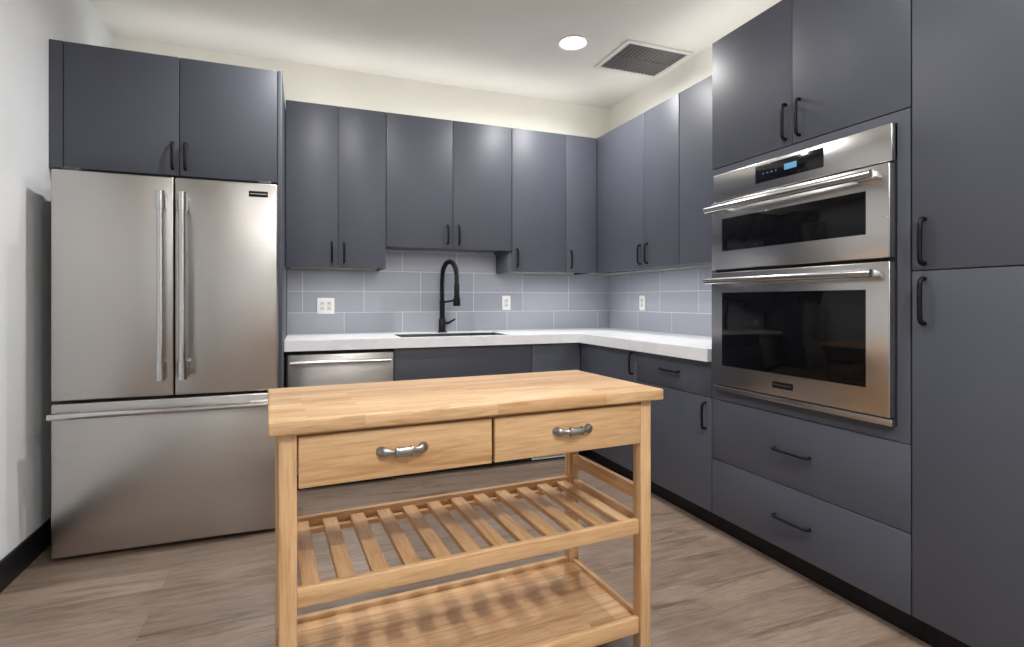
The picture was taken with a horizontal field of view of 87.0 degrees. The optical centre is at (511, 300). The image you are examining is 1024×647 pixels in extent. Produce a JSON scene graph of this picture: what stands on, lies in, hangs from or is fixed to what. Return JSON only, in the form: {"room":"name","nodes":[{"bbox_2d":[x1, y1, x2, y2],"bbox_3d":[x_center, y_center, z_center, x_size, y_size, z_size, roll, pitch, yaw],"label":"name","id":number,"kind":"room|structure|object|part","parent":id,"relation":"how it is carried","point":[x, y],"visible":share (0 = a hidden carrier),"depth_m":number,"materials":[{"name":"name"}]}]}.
{"room":"kitchen","nodes":[
{"label":"kitchen","id":0,"kind":"room"},
{"bbox_2d":[0,0,112,559],"bbox_3d":[-1.181,-0.265,-0.190,0.100,2.830,7.700,0,0,-21],"label":"wall","id":1,"kind":"structure","parent":0,"point":[27,27],"depth_m":2.36,"materials":[{"name":"paint"}]},
{"bbox_2d":[0,517,50,592],"bbox_3d":[-1.906,1.090,1.835,0.013,0.120,3.400,0,0,-21],"label":"baseboard","id":2,"kind":"structure","parent":1,"relation":"attached to","point":[14,563],"depth_m":2.31,"materials":[{"name":"black"}]},
{"bbox_2d":[113,36,608,275],"bbox_3d":[-0.857,-0.265,4.119,3.820,2.830,0.100,0,0,-21],"label":"wall","id":3,"kind":"structure","parent":0,"point":[301,82],"depth_m":4.09,"materials":[{"name":"paint"}]},
{"bbox_2d":[286,100,385,270],"bbox_3d":[-1.208,-0.759,3.707,0.630,1.076,0.389,0,0,-21],"label":"upper cabinet","id":4,"kind":"object","parent":3,"relation":"attached to","point":[336,155],"visible":1,"depth_m":3.55,"materials":[{"name":"laminate"}]},
{"bbox_3d":[-1.298,-0.752,3.508,0.315,1.061,0.020,0,0,-21],"label":"door","id":5,"kind":"part","parent":4,"relation":"part of","materials":[{"name":"laminate"}]},
{"bbox_3d":[-1.175,-0.320,3.528,0.014,0.143,0.032,0,0,-21],"label":"handle","id":6,"kind":"part","parent":4,"relation":"part of","materials":[{"name":"black metal"}]},
{"bbox_3d":[-1.104,-0.320,3.555,0.014,0.143,0.032,0,0,-21],"label":"handle","id":7,"kind":"part","parent":4,"relation":"part of","materials":[{"name":"black metal"}]},
{"bbox_3d":[-1.004,-0.752,3.622,0.307,1.061,0.020,0,0,-21],"label":"door","id":8,"kind":"part","parent":4,"relation":"part of","materials":[{"name":"laminate"}]},
{"bbox_2d":[287,249,607,334],"bbox_3d":[-0.368,-0.043,4.248,2.587,0.685,0.011,0,0,-21],"label":"tile backsplash","id":9,"kind":"structure","parent":3,"relation":"attached to","point":[404,296],"depth_m":4.15,"materials":[{"name":"grey tile"}]},
{"bbox_2d":[317,298,333,313],"bbox_3d":[-1.332,0.035,3.863,0.118,0.116,0.008,0,0,-21],"label":"electrical outlet","id":10,"kind":"object","parent":9,"relation":"attached to","point":[324,305],"visible":1,"depth_m":3.86,"materials":[{"name":"white plastic"}]},
{"bbox_2d":[502,296,510,309],"bbox_3d":[-0.045,0.015,4.362,0.072,0.116,0.008,0,0,-21],"label":"electrical outlet","id":11,"kind":"object","parent":9,"relation":"attached to","point":[506,300],"visible":1,"depth_m":4.36,"materials":[{"name":"white plastic"}]},
{"bbox_2d":[386,112,511,254],"bbox_3d":[-0.486,-0.834,3.986,0.916,0.926,0.389,0,0,-21],"label":"upper cabinet","id":12,"kind":"object","parent":3,"relation":"attached to","point":[449,182],"visible":0.92,"depth_m":3.82,"materials":[{"name":"laminate"}]},
{"bbox_3d":[-0.641,-0.828,3.763,0.463,0.911,0.020,0,0,-21],"label":"door","id":13,"kind":"part","parent":12,"relation":"part of","materials":[{"name":"laminate"}]},
{"bbox_3d":[-0.451,-0.470,3.809,0.014,0.143,0.032,0,0,-21],"label":"handle","id":14,"kind":"part","parent":12,"relation":"part of","materials":[{"name":"black metal"}]},
{"bbox_3d":[-0.214,-0.828,3.929,0.445,0.911,0.020,0,0,-21],"label":"door","id":15,"kind":"part","parent":12,"relation":"part of","materials":[{"name":"laminate"}]},
{"bbox_2d":[496,128,625,274],"bbox_3d":[0.426,-0.759,4.340,1.040,1.076,0.389,0,0,-21],"label":"upper cabinet","id":16,"kind":"object","parent":3,"relation":"attached to","point":[554,175],"visible":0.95,"depth_m":4.13,"materials":[{"name":"laminate"}]},
{"bbox_3d":[0.043,-0.320,4.000,0.014,0.143,0.032,0,0,-21],"label":"handle","id":17,"kind":"part","parent":16,"relation":"part of","materials":[{"name":"black metal"}]},
{"bbox_3d":[0.204,-0.752,4.091,0.442,1.061,0.020,0,0,-21],"label":"door","id":18,"kind":"part","parent":16,"relation":"part of","materials":[{"name":"laminate"}]},
{"bbox_3d":[0.461,-0.320,4.162,0.014,0.143,0.032,0,0,-21],"label":"handle","id":19,"kind":"part","parent":16,"relation":"part of","materials":[{"name":"black metal"}]},
{"bbox_3d":[0.539,-0.752,4.221,0.268,1.061,0.020,0,0,-21],"label":"door","id":20,"kind":"part","parent":16,"relation":"part of","materials":[{"name":"laminate"}]},
{"bbox_2d":[88,0,780,108],"bbox_3d":[0.553,-1.730,0.483,3.820,0.100,7.900,0,0,-21],"label":"ceiling","id":21,"kind":"structure","parent":0,"point":[499,46],"depth_m":3.38,"materials":[{"name":"paint"}]},
{"bbox_2d":[556,34,589,50],"bbox_3d":[0.397,-1.677,3.511,0.216,0.007,0.216,0,0,-21],"label":"recessed light","id":22,"kind":"object","parent":21,"relation":"in","point":[574,42],"visible":1,"depth_m":3.50,"materials":[{"name":"white plastic"}]},
{"bbox_2d":[594,39,693,78],"bbox_3d":[0.909,-1.674,3.755,0.520,0.012,0.435,0,0,-21],"label":"ceiling vent","id":23,"kind":"object","parent":21,"relation":"in","point":[633,57],"depth_m":3.73,"materials":[{"name":"grey metal"}]},
{"bbox_2d":[0,455,932,646],"bbox_3d":[0.553,1.200,0.483,3.820,0.100,7.900,0,0,-21],"label":"floor","id":24,"kind":"structure","parent":0,"point":[710,588],"depth_m":2.18,"materials":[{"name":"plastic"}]},
{"bbox_2d":[46,167,277,558],"bbox_3d":[-1.736,0.276,2.894,0.911,1.748,0.947,0,0,-21],"label":"refrigerator","id":25,"kind":"object","parent":24,"relation":"on","point":[164,290],"depth_m":2.49,"materials":[{"name":"metal"}]},
{"bbox_2d":[49,39,286,387],"bbox_3d":[-1.878,-0.051,3.153,1.016,2.402,0.961,0,0,-21],"label":"cabinet","id":26,"kind":"object","parent":24,"relation":"on","point":[112,110],"visible":0.92,"depth_m":2.72,"materials":[{"name":"grey wood"}]},
{"bbox_3d":[-1.917,-0.938,2.667,0.475,0.601,0.020,0,0,-21],"label":"door","id":27,"kind":"part","parent":26,"relation":"part of","materials":[{"name":"laminate"}]},
{"bbox_3d":[-1.711,-0.735,2.719,0.014,0.143,0.032,0,0,-21],"label":"handle","id":28,"kind":"part","parent":26,"relation":"part of","materials":[{"name":"black metal"}]},
{"bbox_3d":[-1.659,-0.735,2.740,0.014,0.143,0.032,0,0,-21],"label":"handle","id":29,"kind":"part","parent":26,"relation":"part of","materials":[{"name":"black metal"}]},
{"bbox_3d":[-1.480,-0.938,2.837,0.453,0.601,0.020,0,0,-21],"label":"door","id":30,"kind":"part","parent":26,"relation":"part of","materials":[{"name":"laminate"}]},
{"bbox_3d":[-1.420,-0.045,3.346,0.022,2.390,0.931,0,0,-21],"label":"panel","id":31,"kind":"part","parent":26,"relation":"part of","materials":[{"name":"laminate"}]},
{"bbox_2d":[286,348,393,489],"bbox_3d":[-1.147,0.728,3.573,0.635,0.845,0.667,0,0,-21],"label":"dishwasher","id":32,"kind":"object","parent":24,"relation":"on","point":[328,367],"visible":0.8,"depth_m":3.31,"materials":[{"name":"metal"}]},
{"bbox_3d":[-1.074,1.100,3.384,0.635,0.100,0.017,0,0,-21],"label":"kick plate","id":33,"kind":"part","parent":32,"relation":"part of","materials":[{"name":"brown wood"}]},
{"bbox_2d":[268,370,662,646],"bbox_3d":[-0.148,0.717,1.737,1.161,0.867,0.545,0,0,-24],"label":"kitchen cart","id":34,"kind":"object","parent":24,"relation":"on","point":[340,433],"visible":1,"depth_m":1.67,"materials":[{"name":"brown wood"}]},
{"bbox_3d":[-0.732,0.734,1.721,0.041,0.832,0.041,0,0,-25],"label":"leg","id":35,"kind":"part","parent":34,"relation":"part of","materials":[{"name":"brown wood"}]},
{"bbox_3d":[-0.547,0.734,1.316,0.041,0.832,0.041,0,0,-25],"label":"leg","id":36,"kind":"part","parent":34,"relation":"part of","materials":[{"name":"brown wood"}]},
{"bbox_3d":[-0.601,0.397,1.522,0.010,0.097,0.430,0,0,-25],"label":"drawer","id":37,"kind":"part","parent":34,"relation":"part of","materials":[{"name":"brown wood"}]},
{"bbox_3d":[-0.289,0.393,1.417,0.505,0.125,0.018,0,0,-24],"label":"drawer","id":38,"kind":"part","parent":34,"relation":"part of","materials":[{"name":"brown wood"}]},
{"bbox_3d":[-0.246,0.721,1.942,1.025,0.048,0.020,0,0,-25],"label":"shelf rail","id":39,"kind":"part","parent":34,"relation":"part of","materials":[{"name":"brown wood"}]},
{"bbox_3d":[-0.246,1.044,1.942,1.025,0.051,0.020,0,0,-25],"label":"rail","id":40,"kind":"part","parent":34,"relation":"part of","materials":[{"name":"beige wood"}]},
{"bbox_3d":[-0.154,1.040,1.740,1.050,0.010,0.429,0,0,-25],"label":"panel","id":41,"kind":"part","parent":34,"relation":"part of","materials":[{"name":"beige wood"}]},
{"bbox_3d":[-0.061,0.727,1.536,1.025,0.047,0.020,0,0,-25],"label":"shelf rail","id":42,"kind":"part","parent":34,"relation":"part of","materials":[{"name":"beige wood"}]},
{"bbox_3d":[-0.061,0.324,1.536,1.025,0.009,0.020,0,0,-25],"label":"rail","id":43,"kind":"part","parent":34,"relation":"part of","materials":[{"name":"beige wood"}]},
{"bbox_3d":[-0.134,0.397,1.735,0.010,0.097,0.430,0,0,-25],"label":"drawer","id":44,"kind":"part","parent":34,"relation":"part of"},
{"bbox_3d":[0.178,0.393,1.630,0.505,0.125,0.018,0,0,-25],"label":"drawer","id":45,"kind":"part","parent":34,"relation":"part of","materials":[{"name":"beige wood"}]},
{"bbox_3d":[0.238,0.734,2.163,0.041,0.832,0.041,0,0,-25],"label":"leg","id":46,"kind":"part","parent":34,"relation":"part of","materials":[{"name":"brown wood"}]},
{"bbox_3d":[-0.061,1.044,1.536,1.025,0.051,0.020,0,0,-25],"label":"rail","id":47,"kind":"part","parent":34,"relation":"part of","materials":[{"name":"beige wood"}]},
{"bbox_3d":[0.331,0.723,1.961,0.020,0.044,0.404,0,0,-25],"label":"shelf rail","id":48,"kind":"part","parent":34,"relation":"part of","materials":[{"name":"brown wood"}]},
{"bbox_3d":[0.331,0.627,1.961,0.020,0.045,0.404,0,0,-25],"label":"guard rail","id":49,"kind":"part","parent":34,"relation":"part of","materials":[{"name":"brown wood"}]},
{"bbox_3d":[0.331,1.044,1.961,0.020,0.051,0.404,0,0,-25],"label":"rail","id":50,"kind":"part","parent":34,"relation":"part of","materials":[{"name":"beige wood"}]},
{"bbox_3d":[0.423,0.734,1.758,0.041,0.832,0.041,0,0,-25],"label":"leg","id":51,"kind":"part","parent":34,"relation":"part of","materials":[{"name":"brown wood"}]},
{"bbox_2d":[393,344,583,477],"bbox_3d":[-0.192,0.726,3.972,1.425,0.848,0.629,0,0,-21],"label":"base cabinet","id":52,"kind":"object","parent":24,"relation":"on","point":[455,361],"visible":0.09,"depth_m":3.62,"materials":[{"name":"laminate"}]},
{"bbox_2d":[532,453,564,459],"bbox_3d":[0.271,1.103,3.914,0.276,0.071,0.006,0,0,-21],"label":"vent","id":53,"kind":"object","parent":52,"relation":"attached to","point":[561,455],"visible":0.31,"depth_m":3.91,"materials":[{"name":"white plastic"}]},
{"bbox_2d":[531,343,636,480],"bbox_3d":[0.619,0.726,3.923,0.982,0.848,1.306,0,0,-21],"label":"base cabinet","id":54,"kind":"object","parent":24,"relation":"on","point":[621,364],"visible":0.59,"depth_m":3.71,"materials":[{"name":"laminate"}]},
{"bbox_2d":[284,328,711,361],"bbox_3d":[-0.013,0.269,3.333,2.588,0.063,1.949,0,0,-21],"label":"countertop","id":55,"kind":"structure","parent":54,"relation":"on","point":[699,348],"depth_m":3.50,"materials":[{"name":"white stone"}]},
{"bbox_2d":[438,259,460,332],"bbox_3d":[-0.468,-0.037,4.026,0.137,0.548,0.222,0,0,-21],"label":"kitchen faucet","id":56,"kind":"object","parent":55,"relation":"on","point":[456,301],"visible":1,"depth_m":4.06,"materials":[{"name":"black metal"}]},
{"bbox_3d":[-0.528,0.072,4.085,0.040,0.150,0.040,0,0,-21],"label":"support post","id":57,"kind":"part","parent":56,"relation":"part of","materials":[{"name":"black metal"}]},
{"bbox_2d":[394,332,504,336],"bbox_3d":[-0.438,0.365,3.839,0.760,0.249,0.385,0,0,-21],"label":"sink","id":58,"kind":"object","parent":55,"relation":"in","point":[484,333],"visible":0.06,"depth_m":4.02,"materials":[{"name":"metal"}]},
{"bbox_3d":[0.316,0.676,3.876,0.380,0.744,0.020,0,0,-21],"label":"door","id":59,"kind":"part","parent":54,"relation":"part of","materials":[{"name":"laminate"}]},
{"bbox_3d":[0.638,0.676,3.609,0.020,0.744,0.704,0,0,-21],"label":"door","id":60,"kind":"part","parent":54,"relation":"part of","materials":[{"name":"laminate"}]},
{"bbox_3d":[0.726,0.380,3.312,0.032,0.143,0.014,0,0,-21],"label":"handle","id":61,"kind":"part","parent":54,"relation":"part of","materials":[{"name":"black metal"}]},
{"bbox_2d":[637,351,721,530],"bbox_3d":[1.136,0.726,3.078,0.629,0.848,0.641,0,0,-21],"label":"base cabinet","id":62,"kind":"object","parent":24,"relation":"on","point":[681,422],"visible":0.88,"depth_m":2.89,"materials":[{"name":"laminate"}]},
{"bbox_3d":[0.858,0.380,2.971,0.032,0.013,0.164,0,0,-21],"label":"handle","id":63,"kind":"part","parent":62,"relation":"part of","materials":[{"name":"black metal"}]},
{"bbox_3d":[0.882,0.391,2.979,0.020,0.174,0.639,0,0,-21],"label":"drawer","id":64,"kind":"part","parent":62,"relation":"part of","materials":[{"name":"laminate"}]},
{"bbox_3d":[0.882,0.765,2.979,0.020,0.566,0.639,0,0,-21],"label":"door","id":65,"kind":"part","parent":62,"relation":"part of","materials":[{"name":"laminate"}]},
{"bbox_3d":[0.959,0.575,2.710,0.032,0.143,0.014,0,0,-21],"label":"handle","id":66,"kind":"part","parent":62,"relation":"part of","materials":[{"name":"black metal"}]},
{"bbox_2d":[712,0,923,641],"bbox_3d":[1.429,-0.069,2.341,0.641,2.437,0.938,0,0,-21],"label":"tall cabinet","id":67,"kind":"object","parent":24,"relation":"on","point":[827,497],"visible":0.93,"depth_m":2.12,"materials":[{"name":"laminate"}]},
{"bbox_3d":[1.084,-0.961,2.459,0.020,0.624,0.465,0,0,-21],"label":"door","id":68,"kind":"part","parent":67,"relation":"part of","materials":[{"name":"laminate"}]},
{"bbox_3d":[1.134,-0.750,2.259,0.032,0.158,0.014,0,0,-21],"label":"handle","id":69,"kind":"part","parent":67,"relation":"part of","materials":[{"name":"black metal"}]},
{"bbox_3d":[1.145,0.914,2.231,0.032,0.013,0.184,0,0,-21],"label":"handle","id":70,"kind":"part","parent":67,"relation":"part of","materials":[{"name":"black metal"}]},
{"bbox_3d":[1.145,0.628,2.231,0.032,0.013,0.184,0,0,-21],"label":"handle","id":71,"kind":"part","parent":67,"relation":"part of","materials":[{"name":"black metal"}]},
{"bbox_3d":[1.159,-0.750,2.196,0.032,0.158,0.014,0,0,-21],"label":"handle","id":72,"kind":"part","parent":67,"relation":"part of","materials":[{"name":"black metal"}]},
{"bbox_2d":[703,123,896,426],"bbox_3d":[1.370,-0.089,2.323,0.646,1.035,0.855,0,0,-21],"label":"wall oven","id":73,"kind":"object","parent":67,"relation":"in","point":[804,282],"visible":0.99,"depth_m":2.09,"materials":[{"name":"metal"}]},
{"bbox_3d":[1.120,0.351,2.236,0.004,0.008,0.090,0,0,-21],"label":"badge plate","id":74,"kind":"part","parent":73,"relation":"part of","materials":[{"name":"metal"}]},
{"bbox_3d":[1.079,-0.095,2.221,0.029,0.029,0.815,0,0,-21],"label":"handle","id":75,"kind":"part","parent":73,"relation":"part of","materials":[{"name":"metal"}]},
{"bbox_3d":[1.079,-0.435,2.221,0.029,0.029,0.815,0,0,-21],"label":"handle","id":76,"kind":"part","parent":73,"relation":"part of","materials":[{"name":"metal"}]},
{"bbox_3d":[1.138,-0.310,2.233,0.032,0.324,0.855,0,0,-21],"label":"door","id":77,"kind":"part","parent":73,"relation":"part of","materials":[{"name":"metal"}]},
{"bbox_3d":[1.138,0.131,2.233,0.032,0.534,0.855,0,0,-21],"label":"door","id":78,"kind":"part","parent":73,"relation":"part of","materials":[{"name":"metal"}]},
{"bbox_3d":[1.144,0.416,2.236,0.020,0.024,0.855,0,0,-21],"label":"trim","id":79,"kind":"part","parent":73,"relation":"part of","materials":[{"name":"metal"}]},
{"bbox_3d":[1.149,-0.542,2.237,0.030,0.129,0.855,0,0,-21],"label":"control panel","id":80,"kind":"part","parent":73,"relation":"part of","materials":[{"name":"metal"}]},
{"bbox_3d":[1.233,-0.435,1.892,0.042,0.024,0.080,0,0,-21],"label":"handle mount","id":81,"kind":"part","parent":73,"relation":"part of","materials":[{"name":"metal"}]},
{"bbox_3d":[1.233,-0.095,1.892,0.042,0.024,0.080,0,0,-21],"label":"handle mount","id":82,"kind":"part","parent":73,"relation":"part of","materials":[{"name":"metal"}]},
{"bbox_3d":[1.169,0.913,2.240,0.020,0.269,0.934,0,0,-21],"label":"drawer","id":83,"kind":"part","parent":67,"relation":"part of","materials":[{"name":"laminate"}]},
{"bbox_3d":[1.169,0.628,2.240,0.020,0.293,0.934,0,0,-21],"label":"drawer","id":84,"kind":"part","parent":67,"relation":"part of","materials":[{"name":"laminate"}]},
{"bbox_3d":[1.169,-0.084,2.240,0.020,1.123,0.934,0,0,-21],"label":"panel","id":85,"kind":"part","parent":67,"relation":"part of","materials":[{"name":"laminate"}]},
{"bbox_3d":[1.254,-0.961,2.022,0.020,0.624,0.465,0,0,-21],"label":"door","id":86,"kind":"part","parent":67,"relation":"part of","materials":[{"name":"laminate"}]},
{"bbox_2d":[912,0,1023,646],"bbox_3d":[1.724,-0.062,1.578,0.642,2.425,0.695,0,0,-21],"label":"pantry cabinet","id":87,"kind":"object","parent":24,"relation":"on","point":[968,55],"visible":1,"depth_m":1.65,"materials":[{"name":"laminate"}]},
{"bbox_3d":[1.329,-0.195,1.754,0.033,0.159,0.015,0,0,-21],"label":"handle","id":88,"kind":"part","parent":87,"relation":"part of","materials":[{"name":"black metal"}]},
{"bbox_3d":[1.329,0.000,1.754,0.033,0.159,0.015,0,0,-21],"label":"handle","id":89,"kind":"part","parent":87,"relation":"part of","materials":[{"name":"black metal"}]},
{"bbox_3d":[1.465,-0.688,1.477,0.020,1.171,0.691,0,0,-21],"label":"door","id":90,"kind":"part","parent":87,"relation":"part of","materials":[{"name":"laminate"}]},
{"bbox_3d":[1.465,0.475,1.477,0.020,1.146,0.691,0,0,-21],"label":"door","id":91,"kind":"part","parent":87,"relation":"part of","materials":[{"name":"laminate"}]},
{"bbox_2d":[609,45,711,275],"bbox_3d":[2.287,-0.265,1.155,0.100,2.830,7.700,0,0,-21],"label":"wall","id":92,"kind":"structure","parent":0,"point":[698,67],"depth_m":4.00,"materials":[{"name":"paint"}]},
{"bbox_2d":[597,93,711,272],"bbox_3d":[0.986,-0.759,3.847,0.354,1.075,0.995,0,0,-21],"label":"upper cabinet","id":93,"kind":"object","parent":92,"relation":"attached to","point":[638,160],"visible":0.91,"depth_m":3.70,"materials":[{"name":"laminate"}]},
{"bbox_3d":[0.793,-0.752,3.970,0.020,1.061,0.624,0,0,-21],"label":"door","id":94,"kind":"part","parent":93,"relation":"part of","materials":[{"name":"laminate"}]},
{"bbox_3d":[0.868,-0.320,3.705,0.032,0.143,0.014,0,0,-21],"label":"handle","id":95,"kind":"part","parent":93,"relation":"part of","materials":[{"name":"black metal"}]},
{"bbox_3d":[0.897,-0.320,3.630,0.032,0.143,0.014,0,0,-21],"label":"handle","id":96,"kind":"part","parent":93,"relation":"part of","materials":[{"name":"black metal"}]},
{"bbox_3d":[0.973,-0.752,3.506,0.020,1.061,0.363,0,0,-21],"label":"door","id":97,"kind":"part","parent":93,"relation":"part of","materials":[{"name":"laminate"}]},
{"bbox_2d":[608,267,711,336],"bbox_3d":[1.199,0.040,3.804,0.011,0.518,1.949,0,0,-21],"label":"tile backsplash","id":98,"kind":"structure","parent":92,"relation":"attached to","point":[676,301],"depth_m":3.98,"materials":[{"name":"grey tile"}]},
{"bbox_2d":[639,295,644,309],"bbox_3d":[1.021,0.015,4.236,0.008,0.116,0.072,0,0,-21],"label":"electrical outlet","id":99,"kind":"object","parent":98,"relation":"attached to","point":[641,298],"visible":1,"depth_m":4.23,"materials":[{"name":"white plastic"}]},
{"bbox_2d":[680,75,712,264],"bbox_3d":[1.274,-0.759,3.105,0.354,1.075,0.594,0,0,-21],"label":"upper cabinet","id":100,"kind":"object","parent":92,"relation":"attached to","point":[696,170],"visible":0.26,"depth_m":3.18,"materials":[{"name":"laminate"}]}
]}

